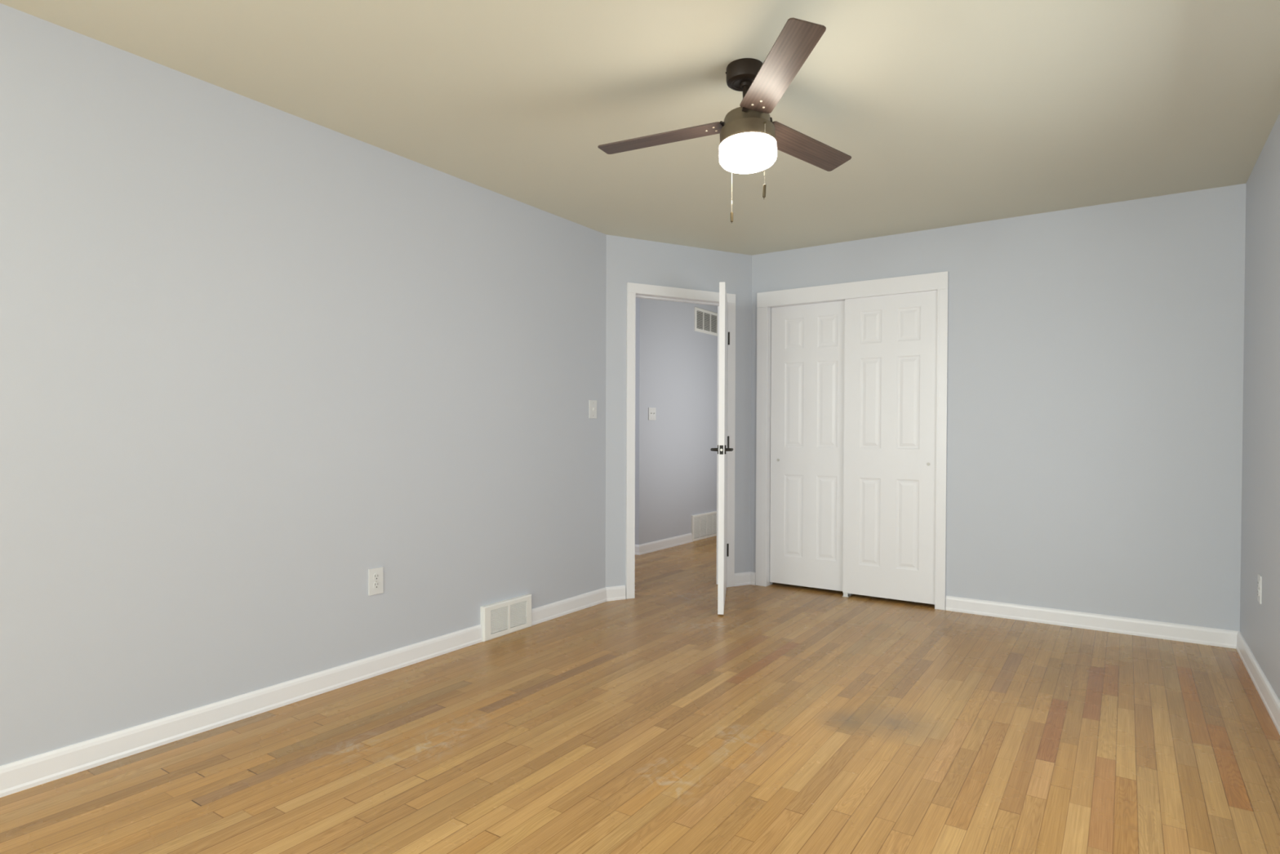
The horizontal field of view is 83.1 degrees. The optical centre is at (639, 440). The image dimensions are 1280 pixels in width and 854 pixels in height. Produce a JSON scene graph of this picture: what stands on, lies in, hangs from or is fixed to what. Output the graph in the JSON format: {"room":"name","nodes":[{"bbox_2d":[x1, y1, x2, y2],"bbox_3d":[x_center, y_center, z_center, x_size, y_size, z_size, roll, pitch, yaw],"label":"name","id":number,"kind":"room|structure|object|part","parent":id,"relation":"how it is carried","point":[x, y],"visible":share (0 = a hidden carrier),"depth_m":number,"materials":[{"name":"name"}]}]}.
{"room":"empty bedroom","nodes":[
{"label":"empty bedroom","id":0,"kind":"room"},
{"bbox_2d":[0,3,606,765],"bbox_3d":[-2.471,-0.116,1.583,0.110,2.440,7.868,1,1,34],"label":"wall","id":1,"kind":"structure","parent":0,"point":[257,359],"depth_m":2.84,"materials":[{"name":"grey paint"}]},
{"bbox_2d":[0,624,482,797],"bbox_3d":[-2.737,1.063,1.096,0.016,0.092,6.741,1,1,34],"label":"baseboard","id":2,"kind":"structure","parent":1,"relation":"attached to","point":[15,776],"depth_m":2.73,"materials":[{"name":"white paint"}]},
{"bbox_2d":[368,566,383,595],"bbox_3d":[-1.222,0.649,3.345,0.009,0.122,0.078,1,1,34],"label":"power outlet","id":3,"kind":"object","parent":1,"relation":"attached to","point":[375,575],"visible":1,"depth_m":3.34,"materials":[{"name":"white plastic"}]},
{"bbox_2d":[373,581,379,589],"bbox_3d":[-1.220,0.669,3.345,0.004,0.035,0.029,1,1,34],"label":"socket","id":4,"kind":"object","parent":3,"relation":"attached to","point":[376,584],"depth_m":3.34,"materials":[{"name":"white plastic"}]},
{"bbox_2d":[373,573,379,581],"bbox_3d":[-1.220,0.630,3.344,0.004,0.035,0.029,1,1,34],"label":"socket","id":5,"kind":"object","parent":3,"relation":"attached to","point":[376,575],"depth_m":3.34,"materials":[{"name":"white plastic"}]},
{"bbox_2d":[480,593,531,641],"bbox_3d":[-0.742,0.984,4.043,0.034,0.187,0.376,1,1,34],"label":"air vent","id":6,"kind":"object","parent":1,"relation":"in","point":[509,615],"visible":1,"depth_m":4.02,"materials":[{"name":"white metal"}]},
{"bbox_2d":[531,586,606,625],"bbox_3d":[-0.433,1.027,4.517,0.016,0.092,0.753,1,1,34],"label":"baseboard","id":7,"kind":"structure","parent":1,"relation":"attached to","point":[562,607],"depth_m":4.49,"materials":[{"name":"white paint"}]},
{"bbox_2d":[588,400,596,418],"bbox_3d":[-0.301,-0.205,4.690,0.018,0.118,0.078,1,1,34],"label":"light switch","id":8,"kind":"object","parent":1,"relation":"attached to","point":[592,403],"visible":1,"depth_m":4.68,"materials":[{"name":"white plastic"}]},
{"bbox_2d":[0,535,1279,853],"bbox_3d":[-0.666,1.160,3.523,6.248,0.150,13.320,1,1,34],"label":"floor","id":9,"kind":"structure","parent":0,"point":[790,719],"depth_m":2.59,"materials":[{"name":"brown wood"}]},
{"bbox_2d":[842,591,853,596],"bbox_3d":[1.442,1.057,5.016,0.044,0.030,0.105,1,1,34],"label":"guide","id":10,"kind":"object","parent":9,"relation":"on","point":[845,594],"visible":0.83,"depth_m":4.98,"materials":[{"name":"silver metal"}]},
{"bbox_2d":[0,0,1279,255],"bbox_3d":[-0.519,-1.406,1.295,3.645,0.160,9.894,1,1,34],"label":"ceiling","id":11,"kind":"structure","parent":0,"point":[945,113],"depth_m":2.76,"materials":[{"name":"beige paint"}]},
{"bbox_2d":[597,17,851,223],"bbox_3d":[0.358,-1.076,2.680,0.982,0.530,0.997,1,1,34],"label":"ceiling fan","id":12,"kind":"object","parent":11,"relation":"hanging from","point":[750,140],"visible":1,"depth_m":2.53,"materials":[{"name":"brown wood"}]},
{"bbox_3d":[0.080,-1.132,2.710,0.478,0.005,0.114,-2,5,21],"label":"blade","id":13,"kind":"part","parent":12,"relation":"part of","materials":[{"name":"brown wood"}]},
{"bbox_3d":[0.343,-0.975,2.696,0.001,0.243,0.001,1,1,34],"label":"pull chain","id":14,"kind":"part","parent":12,"relation":"part of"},
{"bbox_3d":[0.343,-0.833,2.697,0.011,0.042,0.011,-1,0,34],"label":"pull knob","id":15,"kind":"part","parent":12,"relation":"part of","materials":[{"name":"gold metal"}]},
{"bbox_3d":[0.386,-1.022,2.588,0.205,0.070,0.205,-3,-4,34],"label":"lamp shade","id":16,"kind":"part","parent":12,"relation":"part of","materials":[{"name":"white glass"}]},
{"bbox_3d":[0.431,-0.864,2.507,0.011,0.052,0.011,4,3,34],"label":"pull knob","id":17,"kind":"part","parent":12,"relation":"part of","materials":[{"name":"gold metal"}]},
{"bbox_3d":[0.437,-1.165,2.275,0.114,0.005,0.478,9,-5,-9],"label":"blade","id":18,"kind":"part","parent":12,"relation":"part of","materials":[{"name":"brown wood"}]},
{"bbox_3d":[0.636,-1.135,2.802,0.478,0.005,0.114,2,-14,-39],"label":"blade","id":19,"kind":"part","parent":12,"relation":"part of","materials":[{"name":"brown wood"}]},
{"bbox_2d":[635,297,717,544],"bbox_3d":[0.987,-0.270,8.194,0.100,2.600,3.701,1,1,34],"label":"wall","id":20,"kind":"structure","parent":0,"point":[676,364],"depth_m":7.12,"materials":[{"name":"paint"}]},
{"bbox_2d":[648,407,656,420],"bbox_3d":[0.119,-0.255,6.799,0.018,0.118,0.123,1,1,34],"label":"light switch","id":21,"kind":"object","parent":20,"relation":"attached to","point":[651,411],"visible":1,"depth_m":6.79,"materials":[{"name":"white plastic"}]},
{"bbox_2d":[639,533,692,555],"bbox_3d":[0.260,0.996,7.033,0.016,0.092,0.974,1,1,34],"label":"baseboard","id":22,"kind":"structure","parent":20,"relation":"attached to","point":[646,548],"depth_m":7.00,"materials":[{"name":"white paint"}]},
{"bbox_2d":[691,511,716,542],"bbox_3d":[0.701,0.900,7.681,0.022,0.270,0.592,1,1,34],"label":"air vent","id":23,"kind":"object","parent":20,"relation":"in","point":[704,526],"visible":0.91,"depth_m":7.63,"materials":[{"name":"white metal"}]},
{"bbox_2d":[693,306,717,336],"bbox_3d":[0.751,-1.262,7.725,0.012,0.246,0.665,1,1,34],"label":"air vent","id":24,"kind":"object","parent":20,"relation":"in","point":[705,321],"visible":0.78,"depth_m":7.64,"materials":[{"name":"white metal"}]},
{"bbox_2d":[605,234,751,586],"bbox_3d":[0.273,-0.153,5.140,1.189,2.440,0.110,0,1,-28],"label":"wall","id":25,"kind":"structure","parent":0,"point":[628,260],"depth_m":4.96,"materials":[{"name":"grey paint"}]},
{"bbox_2d":[605,585,626,601],"bbox_3d":[-0.165,1.023,4.856,0.150,0.092,0.017,0,1,-28],"label":"baseboard","id":26,"kind":"structure","parent":25,"relation":"attached to","point":[613,593],"depth_m":4.85,"materials":[{"name":"white paint"}]},
{"bbox_2d":[625,282,735,599],"bbox_3d":[0.274,-0.001,5.135,0.884,2.136,0.135,0,1,-28],"label":"door frame","id":27,"kind":"structure","parent":25,"relation":"attached to","point":[633,291],"depth_m":5.04,"materials":[{"name":"white paint"}]},
{"bbox_3d":[-0.063,0.035,4.894,0.062,2.068,0.019,0,1,-28],"label":"casing","id":28,"kind":"part","parent":27,"relation":"part of","materials":[{"name":"white paint"}]},
{"bbox_3d":[0.304,-1.034,5.071,0.884,0.068,0.020,0,1,-28],"label":"head casing","id":29,"kind":"part","parent":27,"relation":"part of","materials":[{"name":"white paint"}]},
{"bbox_3d":[0.661,0.032,5.274,0.070,2.068,0.019,0,1,-28],"label":"casing","id":30,"kind":"part","parent":27,"relation":"part of","materials":[{"name":"white paint"}]},
{"bbox_2d":[710,281,733,614],"bbox_3d":[0.558,0.043,4.845,0.142,2.038,0.855,0,1,8],"label":"door","id":31,"kind":"structure","parent":25,"relation":"in","point":[722,448],"depth_m":4.44,"materials":[{"name":"white paint"}]},
{"bbox_3d":[0.467,0.053,4.547,0.046,0.021,0.116,0,1,8],"label":"lever","id":32,"kind":"part","parent":31,"relation":"part of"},
{"bbox_3d":[0.499,0.055,4.431,0.023,0.056,0.002,0,1,8],"label":"latch plate","id":33,"kind":"part","parent":31,"relation":"part of","materials":[{"name":"metal"}]},
{"bbox_3d":[0.558,0.043,4.844,0.036,2.038,0.834,0,1,8],"label":"panel","id":34,"kind":"part","parent":31,"relation":"part of","materials":[{"name":"white paint"}]},
{"bbox_3d":[0.562,0.054,4.533,0.046,0.021,0.116,0,1,8],"label":"lever","id":35,"kind":"part","parent":31,"relation":"part of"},
{"bbox_2d":[734,571,750,586],"bbox_3d":[0.757,1.020,5.341,0.152,0.092,0.017,0,1,-28],"label":"baseboard","id":36,"kind":"structure","parent":25,"relation":"attached to","point":[742,578],"depth_m":5.33,"materials":[{"name":"white paint"}]},
{"bbox_2d":[750,183,1245,631],"bbox_3d":[2.025,-0.141,4.626,2.820,2.440,0.110,1,1,34],"label":"wall","id":37,"kind":"structure","parent":0,"point":[1095,405],"depth_m":4.17,"materials":[{"name":"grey paint"}]},
{"bbox_2d":[750,571,755,585],"bbox_3d":[0.836,1.020,5.363,0.048,0.092,0.016,1,1,34],"label":"baseboard","id":38,"kind":"structure","parent":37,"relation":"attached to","point":[753,575],"depth_m":5.36,"materials":[{"name":"white paint"}]},
{"bbox_2d":[769,300,844,591],"bbox_3d":[1.223,0.035,5.174,0.604,2.022,0.036,1,1,34],"label":"door","id":39,"kind":"structure","parent":37,"relation":"in","point":[808,340],"depth_m":5.17,"materials":[{"name":"white paint"}]},
{"bbox_2d":[755,271,948,609],"bbox_3d":[1.434,-0.005,5.007,1.316,2.155,0.120,1,1,34],"label":"door frame","id":40,"kind":"structure","parent":37,"relation":"attached to","point":[939,282],"depth_m":4.97,"materials":[{"name":"white paint"}]},
{"bbox_3d":[0.896,0.044,5.311,0.085,2.045,0.019,1,1,34],"label":"casing","id":41,"kind":"part","parent":40,"relation":"part of","materials":[{"name":"white paint"}]},
{"bbox_3d":[1.410,-1.027,4.953,1.316,0.110,0.020,1,1,34],"label":"head casing","id":42,"kind":"part","parent":40,"relation":"part of","materials":[{"name":"white paint"}]},
{"bbox_3d":[1.926,0.057,4.617,0.063,2.045,0.019,1,1,34],"label":"casing","id":43,"kind":"part","parent":40,"relation":"part of","materials":[{"name":"white paint"}]},
{"bbox_2d":[842,290,937,604],"bbox_3d":[1.665,0.040,4.828,0.604,2.022,0.036,1,1,34],"label":"door","id":44,"kind":"structure","parent":37,"relation":"in","point":[891,350],"depth_m":4.81,"materials":[{"name":"white paint"}]},
{"bbox_2d":[945,595,1238,648],"bbox_3d":[2.554,1.040,4.206,1.451,0.092,0.016,1,1,34],"label":"baseboard","id":45,"kind":"structure","parent":37,"relation":"attached to","point":[1120,624],"depth_m":4.15,"materials":[{"name":"white paint"}]},
{"bbox_2d":[1240,113,1279,700],"bbox_3d":[0.751,-0.087,0.111,0.110,2.440,9.024,1,1,34],"label":"wall","id":46,"kind":"structure","parent":0,"point":[1260,624],"depth_m":3.23,"materials":[{"name":"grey paint"}]},
{"bbox_2d":[1235,631,1279,734],"bbox_3d":[0.664,1.087,0.116,0.016,0.092,8.914,1,1,34],"label":"baseboard","id":47,"kind":"structure","parent":46,"relation":"attached to","point":[1266,692],"depth_m":3.14,"materials":[{"name":"white paint"}]},
{"bbox_2d":[1257,573,1262,604],"bbox_3d":[2.778,0.663,3.242,0.009,0.122,0.078,1,1,34],"label":"power outlet","id":48,"kind":"object","parent":46,"relation":"attached to","point":[1260,577],"visible":1,"depth_m":3.22,"materials":[{"name":"white plastic"}]},
{"bbox_3d":[-0.815,-0.264,7.236,1.820,2.600,0.100,1,1,34],"label":"wall","id":49,"kind":"structure","parent":0,"visible":0},
{"bbox_2d":[635,544,639,555],"bbox_3d":[-0.741,0.992,7.130,1.786,0.092,0.016,1,1,34],"label":"baseboard","id":50,"kind":"structure","parent":49,"relation":"attached to","point":[637,546],"depth_m":6.64,"materials":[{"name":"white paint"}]}
]}

